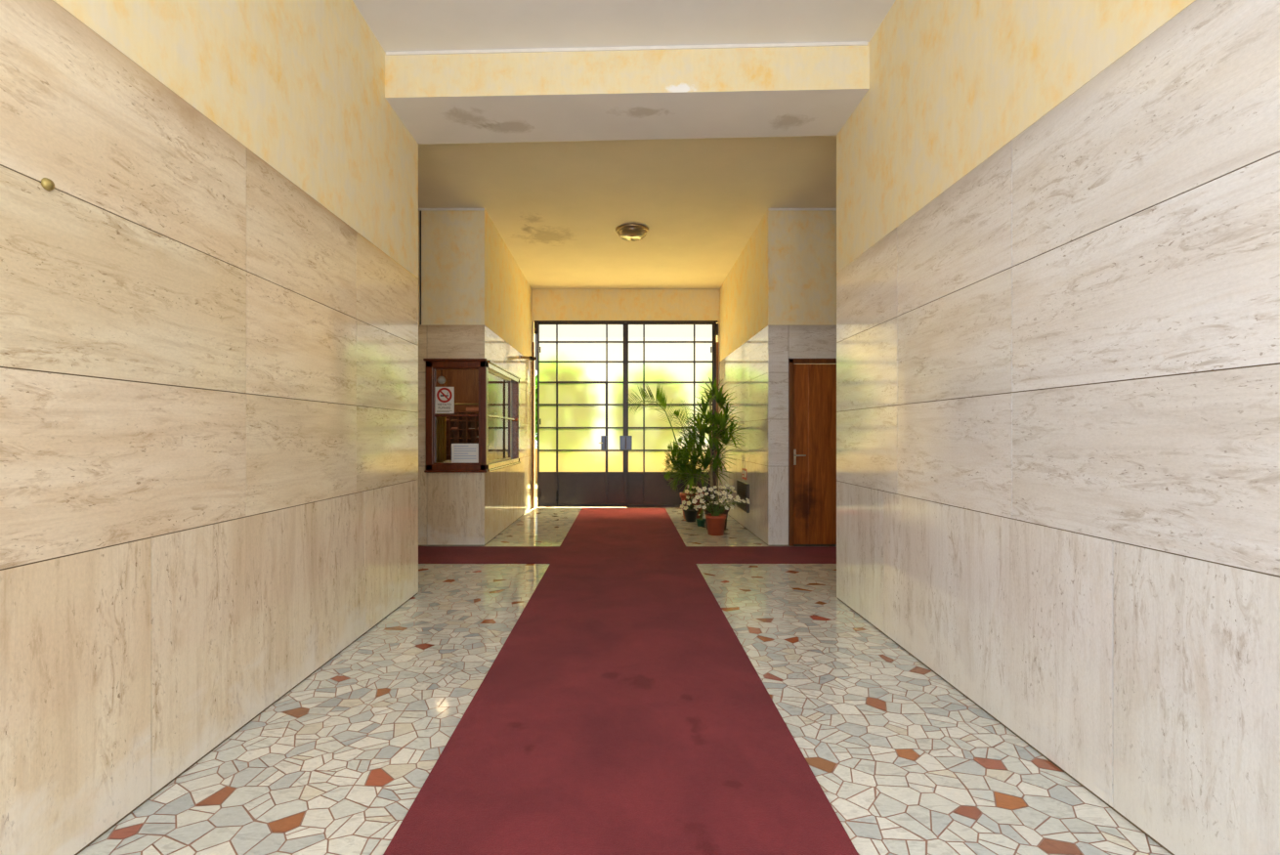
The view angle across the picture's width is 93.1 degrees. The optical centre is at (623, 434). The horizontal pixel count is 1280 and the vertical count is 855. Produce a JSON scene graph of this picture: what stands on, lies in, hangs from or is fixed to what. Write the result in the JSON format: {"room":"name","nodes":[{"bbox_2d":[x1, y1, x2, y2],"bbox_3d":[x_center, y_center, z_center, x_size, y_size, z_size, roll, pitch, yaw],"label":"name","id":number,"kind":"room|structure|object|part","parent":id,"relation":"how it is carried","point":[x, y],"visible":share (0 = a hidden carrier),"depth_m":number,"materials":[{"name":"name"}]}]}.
{"room":"apartment building entrance hall","nodes":[
{"label":"apartment building entrance hall","id":0,"kind":"room"},
{"bbox_2d":[0,0,418,854],"bbox_3d":[-1.800,-0.730,1.430,0.300,4.000,6.860,0,0,0],"label":"wall","id":1,"kind":"structure","parent":0,"point":[209,312],"depth_m":2.28,"materials":[{"name":"stone"}]},
{"bbox_2d":[41,177,54,191],"bbox_3d":[-1.642,-0.715,1.730,0.016,0.036,0.036,0,0,0],"label":"plug","id":2,"kind":"object","parent":1,"relation":"attached to","point":[47,184],"visible":1,"depth_m":1.72,"materials":[{"name":"gold metal"}]},
{"bbox_2d":[417,209,488,545],"bbox_3d":[-2.997,-0.730,7.048,2.806,4.000,0.225,0,0,0],"label":"wall","id":3,"kind":"structure","parent":0,"point":[454,243],"depth_m":6.94,"materials":[{"name":"stone"}]},
{"bbox_2d":[419,211,421,324],"bbox_3d":[-2.325,-1.910,6.923,0.017,1.300,0.017,0,0,23],"label":"conduit","id":4,"kind":"object","parent":3,"relation":"attached to","point":[419,211],"visible":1,"depth_m":6.92,"materials":[{"name":"grey metal"}]},
{"bbox_2d":[418,208,484,210],"bbox_3d":[-2.947,-2.581,6.929,2.706,0.026,0.012,0,0,0],"label":"trim","id":5,"kind":"structure","parent":3,"relation":"attached to","point":[418,208],"depth_m":6.92,"materials":[{"name":"white paint"}]},
{"bbox_2d":[435,369,504,461],"bbox_3d":[-2.705,-0.105,8.385,1.790,2.750,2.430,0,0,0],"label":"wall","id":6,"kind":"structure","parent":0,"point":[465,382],"depth_m":9.50,"materials":[{"name":"brown wood"}]},
{"bbox_2d":[437,369,445,383],"bbox_3d":[-2.220,-0.998,7.381,0.100,0.763,0.100,0,0,0],"label":"globe lamp","id":7,"kind":"object","parent":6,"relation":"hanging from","point":[441,379],"visible":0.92,"depth_m":7.35,"materials":[{"name":"white glass"}]},
{"bbox_3d":[-2.220,-0.667,7.381,0.100,0.100,0.100,0,0,0],"label":"globe","id":8,"kind":"part","parent":7,"relation":"part of"},
{"bbox_3d":[-2.625,-0.400,7.900,1.550,0.020,0.020,0,0,0],"label":"curtain rod","id":9,"kind":"object","parent":6,"relation":"attached to","visible":0},
{"bbox_2d":[435,413,446,462],"bbox_3d":[-2.422,0.018,7.902,0.204,0.815,0.060,0,0,0],"label":"curtain","id":10,"kind":"object","parent":9,"relation":"hanging from","point":[441,421],"visible":0.38,"depth_m":7.90,"materials":[{"name":"yellow fabric"}]},
{"bbox_2d":[484,215,531,544],"bbox_3d":[-1.697,-0.730,8.724,0.206,4.000,3.573,0,0,0],"label":"wall","id":11,"kind":"structure","parent":0,"point":[508,333],"depth_m":8.52,"materials":[{"name":"stone"}]},
{"bbox_2d":[423,358,520,472],"bbox_3d":[-1.909,-0.218,7.990,0.730,1.292,2.260,0,0,0],"label":"window","id":12,"kind":"structure","parent":11,"relation":"in","point":[484,365],"depth_m":6.88,"materials":[{"name":"brown wood"}]},
{"bbox_2d":[435,386,454,413],"bbox_3d":[-2.051,-0.397,6.922,0.217,0.304,0.008,0,0,0],"label":"no smoking sign","id":13,"kind":"object","parent":12,"relation":"attached to","point":[445,396],"visible":1,"depth_m":6.92,"materials":[{"name":"white paper"}]},
{"bbox_3d":[-1.913,-0.218,6.928,0.722,1.292,0.135,0,0,0],"label":"frame","id":14,"kind":"part","parent":12,"relation":"part of","materials":[{"name":"brown wood"}]},
{"bbox_3d":[-1.904,-0.215,6.923,0.530,1.097,0.063,0,0,0],"label":"moulding","id":15,"kind":"part","parent":12,"relation":"part of","materials":[{"name":"brown wood"}]},
{"bbox_2d":[451,443,478,462],"bbox_3d":[-1.815,0.210,6.924,0.315,0.219,0.004,0,0,0],"label":"paper notice","id":16,"kind":"object","parent":12,"relation":"attached to","point":[460,452],"visible":1,"depth_m":6.92,"materials":[{"name":"white paper"}]},
{"bbox_3d":[-1.621,-0.218,7.815,0.035,1.122,1.630,0,0,0],"label":"sliding sash","id":17,"kind":"part","parent":12,"relation":"part of","materials":[{"name":"brown wood"}]},
{"bbox_3d":[-1.589,-0.226,7.933,0.019,0.022,1.855,0,0,0],"label":"grab rail","id":18,"kind":"part","parent":12,"relation":"part of","materials":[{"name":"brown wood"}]},
{"bbox_3d":[-1.599,-0.218,8.058,0.110,1.288,2.124,0,0,0],"label":"frame","id":19,"kind":"part","parent":12,"relation":"part of","materials":[{"name":"brown wood"}]},
{"bbox_2d":[519,354,535,360],"bbox_3d":[-1.503,-1.190,9.372,0.281,0.060,0.066,0,0,-40],"label":"wall fixture","id":20,"kind":"object","parent":11,"relation":"attached to","point":[521,357],"visible":1,"depth_m":9.37,"materials":[{"name":"white paint"}]},
{"bbox_2d":[77,507,1171,854],"bbox_3d":[0.000,1.330,4.350,8.805,0.120,12.705,0,0,0],"label":"floor","id":21,"kind":"structure","parent":0,"point":[907,763],"depth_m":2.51,"materials":[{"name":"stone"}]},
{"bbox_2d":[446,411,497,460],"bbox_3d":[-2.465,0.456,9.355,0.970,1.628,0.210,0,0,0],"label":"rack","id":22,"kind":"object","parent":21,"relation":"on","point":[462,434],"visible":0.41,"depth_m":9.37,"materials":[{"name":"brown wood"}]},
{"bbox_2d":[466,407,478,411],"bbox_3d":[-2.285,-0.393,9.335,0.270,0.055,0.130,0,0,0],"label":"folder","id":23,"kind":"object","parent":22,"relation":"on","point":[467,408],"visible":0.56,"depth_m":9.27,"materials":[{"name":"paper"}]},
{"bbox_2d":[383,508,858,854],"bbox_3d":[-0.009,1.261,4.270,1.427,0.006,12.340,0,0,0],"label":"carpet","id":24,"kind":"object","parent":21,"relation":"on","point":[622,711],"visible":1,"depth_m":2.52,"materials":[{"name":"red carpet"}]},
{"bbox_2d":[418,546,836,563],"bbox_3d":[0.000,1.267,6.415,8.600,0.006,0.900,0,0,0],"label":"carpet","id":25,"kind":"object","parent":21,"relation":"on","point":[426,554],"visible":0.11,"depth_m":6.40,"materials":[{"name":"red carpet"}]},
{"bbox_2d":[626,381,710,518],"bbox_3d":[0.710,0.234,9.103,1.374,2.072,0.591,0,0,0],"label":"areca palm","id":26,"kind":"object","parent":21,"relation":"on","point":[661,398],"visible":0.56,"depth_m":9.06,"materials":[{"name":"plant"}]},
{"bbox_2d":[680,484,702,521],"bbox_3d":[0.983,0.999,8.802,0.327,0.542,0.388,0,0,0],"label":"flower pot","id":27,"kind":"object","parent":21,"relation":"on","point":[690,512],"visible":0.83,"depth_m":8.80,"materials":[{"name":"plant"}]},
{"bbox_3d":[0.981,1.175,8.883,0.227,0.190,0.227,0,0,0],"label":"pot","id":28,"kind":"part","parent":27,"relation":"part of","materials":[{"name":"black plastic"}]},
{"bbox_2d":[680,491,705,518],"bbox_3d":[1.046,1.075,9.199,0.400,0.390,0.400,0,0,0],"label":"potted flowers","id":29,"kind":"object","parent":21,"relation":"on","point":[683,497],"depth_m":9.07,"materials":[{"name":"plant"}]},
{"bbox_2d":[695,458,713,526],"bbox_3d":[1.097,0.788,8.299,0.246,0.963,0.371,0,0,14],"label":"orchid pot","id":30,"kind":"object","parent":21,"relation":"on","point":[701,522],"visible":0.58,"depth_m":8.37,"materials":[{"name":"plant"}]},
{"bbox_3d":[1.073,1.220,8.424,0.140,0.100,0.140,0,0,0],"label":"pot","id":31,"kind":"part","parent":30,"relation":"part of","materials":[{"name":"green plastic"}]},
{"bbox_2d":[664,377,746,530],"bbox_3d":[1.085,0.238,8.031,1.103,2.065,0.708,0,0,0],"label":"palm","id":32,"kind":"object","parent":21,"relation":"on","point":[720,422],"visible":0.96,"depth_m":7.98,"materials":[{"name":"plant"}]},
{"bbox_2d":[703,505,729,530],"bbox_3d":[1.243,1.120,8.158,0.356,0.300,0.356,0,0,0],"label":"pot","id":33,"kind":"object","parent":21,"relation":"on","point":[705,511],"depth_m":8.07,"materials":[{"name":"ceramic"}]},
{"bbox_2d":[691,483,749,535],"bbox_3d":[1.231,0.950,7.680,0.759,0.640,0.392,0,0,0],"label":"flower pot","id":34,"kind":"object","parent":21,"relation":"on","point":[715,522],"visible":1,"depth_m":7.65,"materials":[{"name":"ceramic"}]},
{"bbox_3d":[1.171,1.145,7.721,0.270,0.250,0.270,0,0,0],"label":"pot","id":35,"kind":"part","parent":34,"relation":"part of","materials":[{"name":"ceramic"}]},
{"bbox_2d":[352,0,895,52],"bbox_3d":[0.000,-2.787,1.150,9.400,0.286,6.300,0,0,0],"label":"ceiling","id":36,"kind":"structure","parent":0,"point":[398,25],"depth_m":3.87,"materials":[{"name":"paint"}]},
{"bbox_2d":[531,289,719,508],"bbox_3d":[0.025,-0.730,10.630,3.850,4.000,0.239,0,0,0],"label":"wall","id":37,"kind":"structure","parent":0,"point":[546,304],"depth_m":10.51,"materials":[{"name":"paint"}]},
{"bbox_2d":[532,320,718,508],"bbox_3d":[0.024,-0.356,10.520,3.232,3.253,0.180,0,0,0],"label":"door","id":38,"kind":"structure","parent":37,"relation":"in","point":[592,451],"depth_m":10.56,"materials":[{"name":"paint"}]},
{"bbox_3d":[-1.336,0.469,10.562,0.321,0.375,0.001,0,0,0],"label":"glass pane","id":39,"kind":"part","parent":38,"relation":"part of","materials":[{"name":"yellow glass"}]},
{"bbox_3d":[-1.336,0.075,10.562,0.321,0.373,0.001,0,0,0],"label":"glass pane","id":40,"kind":"part","parent":38,"relation":"part of","materials":[{"name":"yellow glass"}]},
{"bbox_3d":[-1.336,-0.324,10.562,0.321,0.383,0.001,0,0,0],"label":"glass pane","id":41,"kind":"part","parent":38,"relation":"part of","materials":[{"name":"yellow glass"}]},
{"bbox_3d":[-1.336,-0.720,10.562,0.321,0.370,0.001,0,0,0],"label":"glass pane","id":42,"kind":"part","parent":38,"relation":"part of","materials":[{"name":"glass"}]},
{"bbox_3d":[-1.336,-1.094,10.562,0.321,0.338,0.001,0,0,0],"label":"glass pane","id":43,"kind":"part","parent":38,"relation":"part of","materials":[{"name":"clear glass"}]},
{"bbox_3d":[-1.336,-1.446,10.562,0.321,0.326,0.001,0,0,0],"label":"glass pane","id":44,"kind":"part","parent":38,"relation":"part of","materials":[{"name":"glass"}]},
{"bbox_3d":[-1.336,-1.789,10.562,0.321,0.321,0.001,0,0,0],"label":"glass pane","id":45,"kind":"part","parent":38,"relation":"part of","materials":[{"name":"glass"}]},
{"bbox_3d":[-0.746,0.951,10.562,1.482,0.570,0.021,0,0,0],"label":"panel","id":46,"kind":"part","parent":38,"relation":"part of","materials":[{"name":"paint"}]},
{"bbox_3d":[-0.727,0.159,10.534,0.902,2.182,0.012,0,0,0],"label":"wicket frame","id":47,"kind":"part","parent":38,"relation":"part of","materials":[{"name":"paint"}]},
{"bbox_3d":[-0.731,0.469,10.562,0.850,0.375,0.001,0,0,0],"label":"glass pane","id":48,"kind":"part","parent":38,"relation":"part of","materials":[{"name":"yellow glass"}]},
{"bbox_3d":[-0.731,0.075,10.562,0.850,0.373,0.001,0,0,0],"label":"glass pane","id":49,"kind":"part","parent":38,"relation":"part of","materials":[{"name":"yellow glass"}]},
{"bbox_3d":[-0.731,-0.324,10.562,0.850,0.383,0.001,0,0,0],"label":"glass pane","id":50,"kind":"part","parent":38,"relation":"part of","materials":[{"name":"yellow glass"}]},
{"bbox_3d":[-0.731,-0.720,10.562,0.850,0.370,0.001,0,0,0],"label":"glass pane","id":51,"kind":"part","parent":38,"relation":"part of","materials":[{"name":"glass"}]},
{"bbox_3d":[-0.731,-1.094,10.562,0.850,0.338,0.001,0,0,0],"label":"glass pane","id":52,"kind":"part","parent":38,"relation":"part of","materials":[{"name":"glass"}]},
{"bbox_3d":[-0.731,-1.446,10.562,0.850,0.326,0.001,0,0,0],"label":"glass pane","id":53,"kind":"part","parent":38,"relation":"part of","materials":[{"name":"glass"}]},
{"bbox_3d":[-0.731,-1.789,10.562,0.850,0.321,0.001,0,0,0],"label":"glass pane","id":54,"kind":"part","parent":38,"relation":"part of","materials":[{"name":"glass"}]},
{"bbox_3d":[-0.141,0.469,10.562,0.292,0.375,0.001,0,0,0],"label":"glass pane","id":55,"kind":"part","parent":38,"relation":"part of","materials":[{"name":"yellow glass"}]},
{"bbox_3d":[-0.141,0.075,10.562,0.292,0.373,0.001,0,0,0],"label":"glass pane","id":56,"kind":"part","parent":38,"relation":"part of","materials":[{"name":"glass"}]},
{"bbox_3d":[-0.141,-0.324,10.562,0.292,0.383,0.001,0,0,0],"label":"glass pane","id":57,"kind":"part","parent":38,"relation":"part of","materials":[{"name":"yellow glass"}]},
{"bbox_3d":[-0.141,-0.720,10.562,0.292,0.370,0.001,0,0,0],"label":"glass pane","id":58,"kind":"part","parent":38,"relation":"part of","materials":[{"name":"glass"}]},
{"bbox_3d":[-0.141,-1.094,10.562,0.292,0.338,0.001,0,0,0],"label":"glass pane","id":59,"kind":"part","parent":38,"relation":"part of","materials":[{"name":"glass"}]},
{"bbox_3d":[-0.141,-1.446,10.562,0.292,0.326,0.001,0,0,0],"label":"glass pane","id":60,"kind":"part","parent":38,"relation":"part of","materials":[{"name":"glass"}]},
{"bbox_3d":[-0.141,-1.789,10.562,0.292,0.321,0.001,0,0,0],"label":"glass pane","id":61,"kind":"part","parent":38,"relation":"part of","materials":[{"name":"glass"}]},
{"bbox_3d":[0.198,0.469,10.562,0.285,0.375,0.001,0,0,0],"label":"glass pane","id":62,"kind":"part","parent":38,"relation":"part of","materials":[{"name":"yellow glass"}]},
{"bbox_3d":[0.198,0.075,10.562,0.285,0.373,0.001,0,0,0],"label":"glass pane","id":63,"kind":"part","parent":38,"relation":"part of","materials":[{"name":"yellow glass"}]},
{"bbox_3d":[0.198,-0.324,10.562,0.285,0.383,0.001,0,0,0],"label":"glass pane","id":64,"kind":"part","parent":38,"relation":"part of","materials":[{"name":"yellow glass"}]},
{"bbox_3d":[0.198,-0.720,10.562,0.285,0.370,0.001,0,0,0],"label":"glass pane","id":65,"kind":"part","parent":38,"relation":"part of","materials":[{"name":"glass"}]},
{"bbox_3d":[0.198,-1.094,10.562,0.285,0.338,0.001,0,0,0],"label":"glass pane","id":66,"kind":"part","parent":38,"relation":"part of","materials":[{"name":"glass"}]},
{"bbox_3d":[0.198,-1.446,10.562,0.285,0.326,0.001,0,0,0],"label":"glass pane","id":67,"kind":"part","parent":38,"relation":"part of","materials":[{"name":"glass"}]},
{"bbox_3d":[0.198,-1.789,10.562,0.285,0.321,0.001,0,0,0],"label":"glass pane","id":68,"kind":"part","parent":38,"relation":"part of","materials":[{"name":"glass"}]},
{"bbox_3d":[0.790,0.469,10.562,0.858,0.375,0.001,0,0,0],"label":"glass pane","id":69,"kind":"part","parent":38,"relation":"part of","materials":[{"name":"yellow glass"}]},
{"bbox_3d":[0.790,0.075,10.562,0.858,0.373,0.001,0,0,0],"label":"glass pane","id":70,"kind":"part","parent":38,"relation":"part of","materials":[{"name":"yellow glass"}]},
{"bbox_3d":[0.807,0.956,10.562,1.482,0.580,0.021,0,0,0],"label":"panel","id":71,"kind":"part","parent":38,"relation":"part of","materials":[{"name":"paint"}]},
{"bbox_3d":[0.790,-0.324,10.562,0.858,0.383,0.001,0,0,0],"label":"glass pane","id":72,"kind":"part","parent":38,"relation":"part of","materials":[{"name":"yellow glass"}]},
{"bbox_3d":[0.790,-0.720,10.562,0.858,0.370,0.001,0,0,0],"label":"glass pane","id":73,"kind":"part","parent":38,"relation":"part of","materials":[{"name":"glass"}]},
{"bbox_3d":[0.790,-1.094,10.562,0.858,0.338,0.001,0,0,0],"label":"glass pane","id":74,"kind":"part","parent":38,"relation":"part of","materials":[{"name":"glass"}]},
{"bbox_3d":[0.790,-1.446,10.562,0.858,0.326,0.001,0,0,0],"label":"glass pane","id":75,"kind":"part","parent":38,"relation":"part of","materials":[{"name":"glass"}]},
{"bbox_3d":[0.790,-1.789,10.562,0.858,0.321,0.001,0,0,0],"label":"glass pane","id":76,"kind":"part","parent":38,"relation":"part of","materials":[{"name":"glass"}]},
{"bbox_3d":[1.398,-0.324,10.562,0.319,0.383,0.001,0,0,0],"label":"glass pane","id":77,"kind":"part","parent":38,"relation":"part of","materials":[{"name":"glass"}]},
{"bbox_3d":[1.398,-0.720,10.562,0.319,0.370,0.001,0,0,0],"label":"glass pane","id":78,"kind":"part","parent":38,"relation":"part of","materials":[{"name":"glass"}]},
{"bbox_3d":[1.398,-1.094,10.562,0.319,0.338,0.001,0,0,0],"label":"glass pane","id":79,"kind":"part","parent":38,"relation":"part of","materials":[{"name":"clear glass"}]},
{"bbox_3d":[1.398,-1.446,10.562,0.319,0.326,0.001,0,0,0],"label":"glass pane","id":80,"kind":"part","parent":38,"relation":"part of","materials":[{"name":"glass"}]},
{"bbox_3d":[1.398,-1.789,10.562,0.319,0.321,0.001,0,0,0],"label":"glass pane","id":81,"kind":"part","parent":38,"relation":"part of","materials":[{"name":"glass"}]},
{"bbox_3d":[1.398,0.075,10.562,0.319,0.373,0.001,0,0,0],"label":"glass pane","id":82,"kind":"part","parent":38,"relation":"part of","materials":[{"name":"glass"}]},
{"bbox_2d":[418,135,836,289],"bbox_3d":[0.000,-2.725,7.630,9.400,0.410,6.260,0,0,0],"label":"ceiling","id":83,"kind":"structure","parent":0,"point":[558,207],"depth_m":6.56,"materials":[{"name":"paint"}]},
{"bbox_2d":[384,42,869,144],"bbox_3d":[0.000,-2.530,4.470,3.344,0.400,0.670,0,0,2],"label":"ceiling beam","id":84,"kind":"structure","parent":83,"relation":"attached to","point":[782,91],"depth_m":4.18,"materials":[{"name":"paint"}]},
{"bbox_2d":[385,41,867,55],"bbox_3d":[0.000,-2.632,4.130,3.282,0.021,0.012,0,0,2],"label":"trim","id":85,"kind":"structure","parent":84,"relation":"attached to","point":[859,43],"depth_m":4.12,"materials":[{"name":"white paint"}]},
{"bbox_2d":[615,223,648,241],"bbox_3d":[0.105,-2.513,7.620,0.424,0.140,0.424,0,0,0],"label":"ceiling lamp","id":86,"kind":"object","parent":83,"relation":"attached to","point":[627,232],"visible":1,"depth_m":7.50,"materials":[{"name":"metal"}]},
{"bbox_2d":[719,215,767,544],"bbox_3d":[1.756,-0.730,8.724,0.207,4.000,3.573,0,0,0],"label":"wall","id":87,"kind":"structure","parent":0,"point":[743,334],"depth_m":8.13,"materials":[{"name":"stone"}]},
{"bbox_2d":[736,479,749,512],"bbox_3d":[1.632,0.840,8.340,0.042,0.380,0.720,0,0,0],"label":"vent","id":88,"kind":"object","parent":87,"relation":"attached to","point":[743,489],"visible":0.91,"depth_m":8.19,"materials":[{"name":"grey metal"}]},
{"bbox_2d":[741,468,746,479],"bbox_3d":[1.650,0.535,8.300,0.006,0.150,0.300,0,0,0],"label":"fire sign","id":89,"kind":"object","parent":87,"relation":"attached to","point":[744,471],"visible":1,"depth_m":8.31,"materials":[{"name":"plastic"}]},
{"bbox_2d":[764,209,836,545],"bbox_3d":[3.026,-0.730,7.048,2.747,4.000,0.225,0,0,0],"label":"wall","id":90,"kind":"structure","parent":0,"point":[800,245],"depth_m":6.94,"materials":[{"name":"stone"}]},
{"bbox_2d":[768,208,836,210],"bbox_3d":[2.977,-2.581,6.929,2.647,0.026,0.012,0,0,0],"label":"trim","id":91,"kind":"structure","parent":90,"relation":"attached to","point":[768,208],"depth_m":6.92,"materials":[{"name":"white paint"}]},
{"bbox_2d":[788,358,837,546],"bbox_3d":[2.362,0.199,6.963,0.955,2.142,0.144,0,0,0],"label":"door","id":92,"kind":"structure","parent":90,"relation":"in","point":[812,382],"depth_m":6.96,"materials":[{"name":"brown wood"}]},
{"bbox_3d":[2.006,0.255,6.928,0.133,0.180,0.073,0,0,0],"label":"handle","id":93,"kind":"part","parent":92,"relation":"part of","materials":[{"name":"silver metal"}]},
{"bbox_2d":[836,0,1279,854],"bbox_3d":[1.802,-0.730,1.357,0.297,4.000,6.715,0,0,0],"label":"wall","id":94,"kind":"structure","parent":0,"point":[1058,221],"depth_m":2.19,"materials":[{"name":"stone"}]},
{"label":"outside","id":95,"kind":"structure","parent":0,"visible":0},
{"bbox_2d":[534,482,537,507],"bbox_3d":[0.000,1.380,20.380,24.000,0.180,19.240,0,0,0],"label":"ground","id":96,"kind":"structure","parent":95,"point":[535,483],"depth_m":13.01,"materials":[{"name":"white"}]},
{"bbox_2d":[535,375,537,440],"bbox_3d":[-1.474,-0.297,14.995,2.161,3.181,1.606,0,0,0],"label":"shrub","id":97,"kind":"object","parent":96,"relation":"on","point":[536,375],"visible":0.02,"depth_m":14.87,"materials":[{"name":"green plant"}]},
{"bbox_2d":[535,448,537,482],"bbox_3d":[0.500,0.830,16.325,13.000,0.920,0.250,0,0,0],"label":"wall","id":98,"kind":"structure","parent":96,"relation":"on","point":[535,448],"depth_m":16.20,"materials":[{"name":"beige paint"}]}
]}

